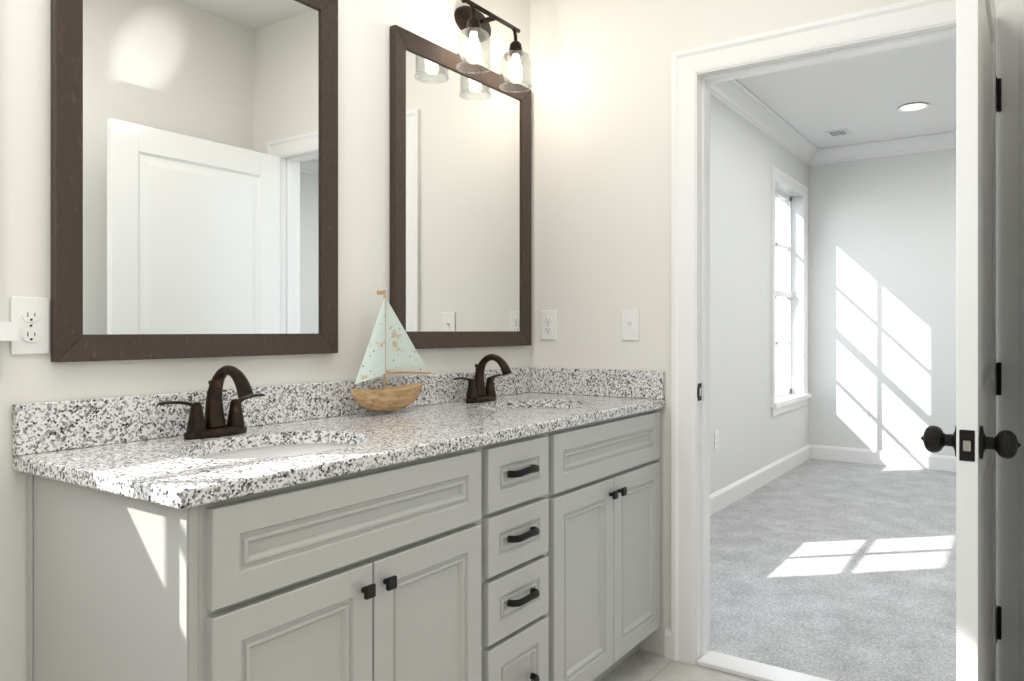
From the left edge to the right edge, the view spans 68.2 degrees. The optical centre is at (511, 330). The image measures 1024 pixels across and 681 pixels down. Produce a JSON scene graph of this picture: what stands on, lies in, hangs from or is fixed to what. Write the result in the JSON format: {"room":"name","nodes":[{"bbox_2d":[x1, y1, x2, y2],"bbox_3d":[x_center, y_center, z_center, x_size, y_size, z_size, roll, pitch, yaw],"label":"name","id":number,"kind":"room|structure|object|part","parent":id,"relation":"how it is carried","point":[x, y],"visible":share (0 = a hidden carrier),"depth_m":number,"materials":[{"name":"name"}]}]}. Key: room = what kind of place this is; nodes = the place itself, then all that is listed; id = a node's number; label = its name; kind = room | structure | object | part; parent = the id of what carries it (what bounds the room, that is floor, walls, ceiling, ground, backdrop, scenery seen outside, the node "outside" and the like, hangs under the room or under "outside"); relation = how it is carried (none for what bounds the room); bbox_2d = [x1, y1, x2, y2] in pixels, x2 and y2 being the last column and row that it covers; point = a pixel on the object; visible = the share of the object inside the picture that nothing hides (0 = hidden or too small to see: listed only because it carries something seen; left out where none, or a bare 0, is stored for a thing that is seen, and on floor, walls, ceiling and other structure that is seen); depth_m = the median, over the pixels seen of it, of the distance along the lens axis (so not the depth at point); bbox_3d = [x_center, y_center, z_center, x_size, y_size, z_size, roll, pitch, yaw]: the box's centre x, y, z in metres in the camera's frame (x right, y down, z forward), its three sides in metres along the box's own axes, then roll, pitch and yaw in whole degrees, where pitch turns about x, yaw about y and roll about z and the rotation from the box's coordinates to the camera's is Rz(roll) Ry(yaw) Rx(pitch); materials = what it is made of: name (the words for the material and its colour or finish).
{"room":"bathroom","nodes":[
{"label":"bathroom","id":0,"kind":"room"},
{"bbox_2d":[0,322,17,340],"bbox_3d":[-1.362,-0.581,1.066,0.246,1.352,1.104,0,0,35],"label":"window","id":1,"kind":"structure","parent":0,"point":[8,331],"depth_m":1.44,"materials":[{"name":"white"}]},
{"bbox_2d":[0,0,808,680],"bbox_3d":[0.015,-0.215,3.104,0.200,2.740,9.240,0,0,35],"label":"wall","id":2,"kind":"structure","parent":0,"point":[362,152],"depth_m":2.25,"materials":[{"name":"white paint"}]},
{"bbox_2d":[11,296,48,354],"bbox_3d":[-0.959,-0.009,1.507,0.008,0.114,0.070,0,0,35],"label":"electrical outlet","id":3,"kind":"object","parent":2,"relation":"attached to","point":[30,315],"visible":0.98,"depth_m":1.51,"materials":[{"name":"white plastic"}]},
{"bbox_2d":[51,0,337,361],"bbox_3d":[-0.716,-0.440,1.842,0.026,1.010,0.752,0,0,35],"label":"mirror","id":4,"kind":"object","parent":2,"relation":"attached to","point":[194,178],"visible":1,"depth_m":1.79,"materials":[{"name":"brown wood"}]},
{"bbox_2d":[12,367,531,453],"bbox_3d":[-0.446,0.195,2.240,0.019,0.100,1.854,0,0,35],"label":"backsplash","id":5,"kind":"structure","parent":2,"relation":"attached to","point":[53,425],"depth_m":1.69,"materials":[{"name":"stone"}]},
{"bbox_2d":[390,25,530,348],"bbox_3d":[-0.152,-0.443,2.661,0.026,1.005,0.770,0,0,35],"label":"mirror","id":6,"kind":"object","parent":2,"relation":"attached to","point":[460,209],"visible":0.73,"depth_m":2.61,"materials":[{"name":"brown wood"}]},
{"bbox_2d":[454,0,531,92],"bbox_3d":[-0.075,-1.012,2.650,0.165,0.266,0.372,0,0,35],"label":"sconce","id":7,"kind":"object","parent":2,"relation":"attached to","point":[472,22],"visible":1,"depth_m":2.63,"materials":[{"name":"clear glass"}]},
{"bbox_2d":[664,628,670,658],"bbox_3d":[-0.463,1.105,0.674,1.770,0.100,4.455,0,0,35],"label":"baseboard","id":8,"kind":"structure","parent":2,"relation":"attached to","point":[667,644],"depth_m":2.67,"materials":[{"name":"white wood"}]},
{"bbox_2d":[714,430,718,448],"bbox_3d":[1.292,0.690,4.775,0.008,0.114,0.070,0,0,35],"label":"outlet","id":9,"kind":"object","parent":2,"relation":"attached to","point":[716,439],"visible":1,"depth_m":4.77,"materials":[{"name":"white plastic"}]},
{"bbox_2d":[710,444,809,515],"bbox_3d":[1.401,1.081,4.928,0.015,0.125,4.424,0,0,35],"label":"baseboard","id":10,"kind":"structure","parent":2,"relation":"attached to","point":[724,497],"depth_m":5.41,"materials":[{"name":"white wood"}]},
{"bbox_2d":[710,79,821,165],"bbox_3d":[1.438,-1.526,4.902,0.105,0.116,4.424,0,0,35],"label":"crown molding","id":11,"kind":"structure","parent":2,"relation":"attached to","point":[738,97],"depth_m":5.45,"materials":[{"name":"white wood"}]},
{"bbox_2d":[770,165,810,416],"bbox_3d":[2.215,-0.296,6.258,0.246,1.922,1.094,0,0,35],"label":"window","id":12,"kind":"structure","parent":2,"relation":"in","point":[791,194],"depth_m":6.59,"materials":[{"name":"white wood"}]},
{"bbox_2d":[600,649,755,680],"bbox_3d":[-0.525,1.205,0.656,2.090,0.100,4.595,0,0,35],"label":"floor","id":13,"kind":"structure","parent":0,"point":[641,665],"depth_m":2.56,"materials":[{"name":"beige tile"}]},
{"bbox_2d":[27,402,664,680],"bbox_3d":[-0.198,0.715,2.084,0.604,0.880,1.827,0,0,35],"label":"bathroom vanity","id":14,"kind":"object","parent":13,"relation":"on","point":[480,523],"depth_m":1.52,"materials":[{"name":"painted wood"},{"name":"granite"},{"name":"black iron"}]},
{"bbox_2d":[13,390,664,513],"bbox_3d":[-0.218,0.260,2.083,0.573,0.030,1.854,0,0,35],"label":"countertop","id":15,"kind":"structure","parent":14,"relation":"on","point":[150,471],"depth_m":1.57,"materials":[{"name":"stone"}]},
{"bbox_2d":[156,365,271,437],"bbox_3d":[-0.646,0.163,1.729,0.150,0.164,0.271,0,0,35],"label":"faucet","id":16,"kind":"object","parent":15,"relation":"on","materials":[{"name":"brown metal"}]},
{"bbox_2d":[184,434,367,461],"bbox_3d":[-0.503,0.344,1.639,0.354,0.163,0.454,0,0,35],"label":"sink","id":17,"kind":"object","parent":15,"relation":"in","point":[291,443],"depth_m":1.80,"materials":[{"name":"white ceramic"}]},
{"bbox_2d":[351,382,421,411],"bbox_3d":[-0.361,0.199,2.218,0.092,0.077,0.296,0,0,35],"label":"sailboat hull","id":18,"kind":"object","parent":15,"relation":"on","point":[390,398],"visible":1,"depth_m":2.17,"materials":[{"name":"brown wood"}]},
{"bbox_2d":[377,290,430,389],"bbox_3d":[-0.322,0.032,2.276,0.007,0.297,0.233,0,0,35],"label":"sailboat mast","id":19,"kind":"object","parent":18,"relation":"attached to","point":[384,294],"visible":0.85,"depth_m":2.20,"materials":[{"name":"brown wood"}]},
{"bbox_2d":[355,297,427,383],"bbox_3d":[-0.352,0.024,2.236,0.032,0.252,0.320,0,0,35],"label":"sails","id":20,"kind":"object","parent":19,"relation":"attached to","point":[402,353],"visible":1,"depth_m":2.23,"materials":[{"name":"paint"}]},
{"bbox_2d":[452,354,515,401],"bbox_3d":[-0.066,0.163,2.571,0.150,0.164,0.271,0,0,35],"label":"faucet","id":21,"kind":"object","parent":15,"relation":"on","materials":[{"name":"brown metal"}]},
{"bbox_2d":[484,402,571,409],"bbox_3d":[0.076,0.344,2.479,0.354,0.163,0.454,0,0,35],"label":"sink","id":22,"kind":"object","parent":15,"relation":"in","point":[515,405],"depth_m":2.67,"materials":[{"name":"white ceramic"}]},
{"bbox_2d":[530,0,908,654],"bbox_3d":[0.867,-0.215,2.499,1.890,2.740,0.060,0,0,35],"label":"wall","id":23,"kind":"structure","parent":0,"point":[601,169],"depth_m":2.80,"materials":[{"name":"white paint"}]},
{"bbox_2d":[541,310,555,339],"bbox_3d":[0.142,-0.020,2.957,0.070,0.114,0.008,0,0,35],"label":"electrical outlet","id":24,"kind":"object","parent":23,"relation":"attached to","point":[548,324],"visible":1,"depth_m":2.95,"materials":[{"name":"white plastic"}]},
{"bbox_2d":[532,367,664,397],"bbox_3d":[0.310,0.195,2.833,0.552,0.100,0.020,0,0,35],"label":"backsplash","id":25,"kind":"structure","parent":23,"relation":"attached to","point":[549,380],"depth_m":2.81,"materials":[{"name":"stone"}]},
{"bbox_2d":[622,309,638,339],"bbox_3d":[0.432,-0.020,2.758,0.070,0.114,0.005,0,0,35],"label":"light switch","id":26,"kind":"object","parent":23,"relation":"attached to","point":[634,320],"visible":1,"depth_m":2.76,"materials":[{"name":"white plastic"}]},
{"bbox_2d":[697,383,701,400],"bbox_3d":[0.656,0.215,2.637,0.004,0.060,0.052,0,0,35],"label":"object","id":27,"kind":"structure","parent":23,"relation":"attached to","point":[699,397],"depth_m":2.63,"materials":[{"name":"black metal"}]},
{"bbox_2d":[697,650,831,680],"bbox_3d":[1.020,1.147,2.409,0.859,0.017,0.110,0,0,35],"label":"threshold","id":28,"kind":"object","parent":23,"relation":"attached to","point":[738,666],"depth_m":2.54,"materials":[{"name":"white stone"}]},
{"bbox_2d":[671,0,1023,680],"bbox_3d":[1.030,0.091,2.423,1.035,2.127,0.159,0,0,35],"label":"door frame","id":29,"kind":"structure","parent":23,"relation":"attached to","point":[696,72],"depth_m":2.49,"materials":[{"name":"white wood"}]},
{"bbox_2d":[921,0,1020,680],"bbox_3d":[1.096,0.131,1.770,0.167,2.024,0.888,0,0,35],"label":"bedroom door","id":30,"kind":"structure","parent":23,"relation":"in","point":[975,441],"depth_m":1.42,"materials":[{"name":"white painted wood"},{"name":"black metal"}]},
{"bbox_3d":[0.848,0.215,1.410,0.025,0.058,0.002,0,0,35],"label":"latch plate","id":31,"kind":"part","parent":30,"relation":"part of","materials":[{"name":"black metal"}]},
{"bbox_3d":[0.882,0.215,1.460,0.167,0.065,0.065,0,0,35],"label":"knob","id":32,"kind":"part","parent":30,"relation":"part of","materials":[{"name":"black metal"}]},
{"bbox_3d":[1.091,0.071,1.763,0.034,1.674,0.625,0,0,35],"label":"panel mould","id":33,"kind":"part","parent":30,"relation":"part of","materials":[{"name":"white wood"}]},
{"bbox_2d":[737,37,955,148],"bbox_3d":[1.711,-1.635,1.936,4.320,0.100,9.240,0,0,35],"label":"ceiling","id":34,"kind":"structure","parent":0,"point":[862,98],"depth_m":5.09,"materials":[{"name":"white paint"}]},
{"bbox_2d":[824,129,850,136],"bbox_3d":[2.611,-1.579,6.064,0.170,0.010,0.170,0,0,35],"label":"ceiling vent","id":35,"kind":"object","parent":34,"relation":"in","point":[845,131],"visible":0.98,"depth_m":6.04,"materials":[{"name":"white metal"}]},
{"bbox_2d":[829,131,844,135],"bbox_3d":[2.611,-1.577,6.064,0.120,0.001,0.132,0,0,35],"label":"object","id":36,"kind":"object","parent":35,"relation":"attached to","point":[837,133],"visible":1,"depth_m":6.06,"materials":[{"name":"grey metal"}]},
{"bbox_2d":[898,103,928,111],"bbox_3d":[2.837,-1.579,5.350,0.196,0.012,0.196,0,0,35],"label":"recessed light","id":37,"kind":"object","parent":34,"relation":"in","point":[914,107],"depth_m":5.35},
{"bbox_2d":[809,148,955,455],"bbox_3d":[4.380,-0.215,5.635,4.120,2.740,0.120,0,0,35],"label":"wall","id":38,"kind":"structure","parent":0,"point":[882,288],"depth_m":6.41,"materials":[{"name":"white paint"}]},
{"bbox_2d":[859,405,867,418],"bbox_3d":[3.018,0.705,6.495,0.070,0.114,0.008,0,0,35],"label":"outlet","id":39,"kind":"object","parent":38,"relation":"attached to","point":[863,412],"visible":1,"depth_m":6.49,"materials":[{"name":"white plastic"}]},
{"bbox_2d":[810,444,955,471],"bbox_3d":[4.297,1.081,5.610,3.930,0.125,0.015,0,0,35],"label":"baseboard","id":40,"kind":"structure","parent":38,"relation":"attached to","point":[821,452],"depth_m":6.39,"materials":[{"name":"white wood"}]},
{"bbox_2d":[822,131,955,163],"bbox_3d":[4.271,-1.526,5.572,3.750,0.116,0.105,0,0,35],"label":"crown molding","id":41,"kind":"structure","parent":38,"relation":"attached to","point":[947,140],"depth_m":6.33,"materials":[{"name":"white wood"}]},
{"bbox_3d":[3.014,1.205,3.828,4.320,0.100,4.645,0,0,35],"label":"floor","id":42,"kind":"structure","parent":0,"visible":0},
{"bbox_2d":[709,459,955,680],"bbox_3d":[3.036,1.149,3.789,4.000,0.012,4.445,0,0,35],"label":"bedroom floor","id":43,"kind":"structure","parent":42,"relation":"on","point":[835,570],"depth_m":3.56,"materials":[{"name":"grey carpet"}]}
]}

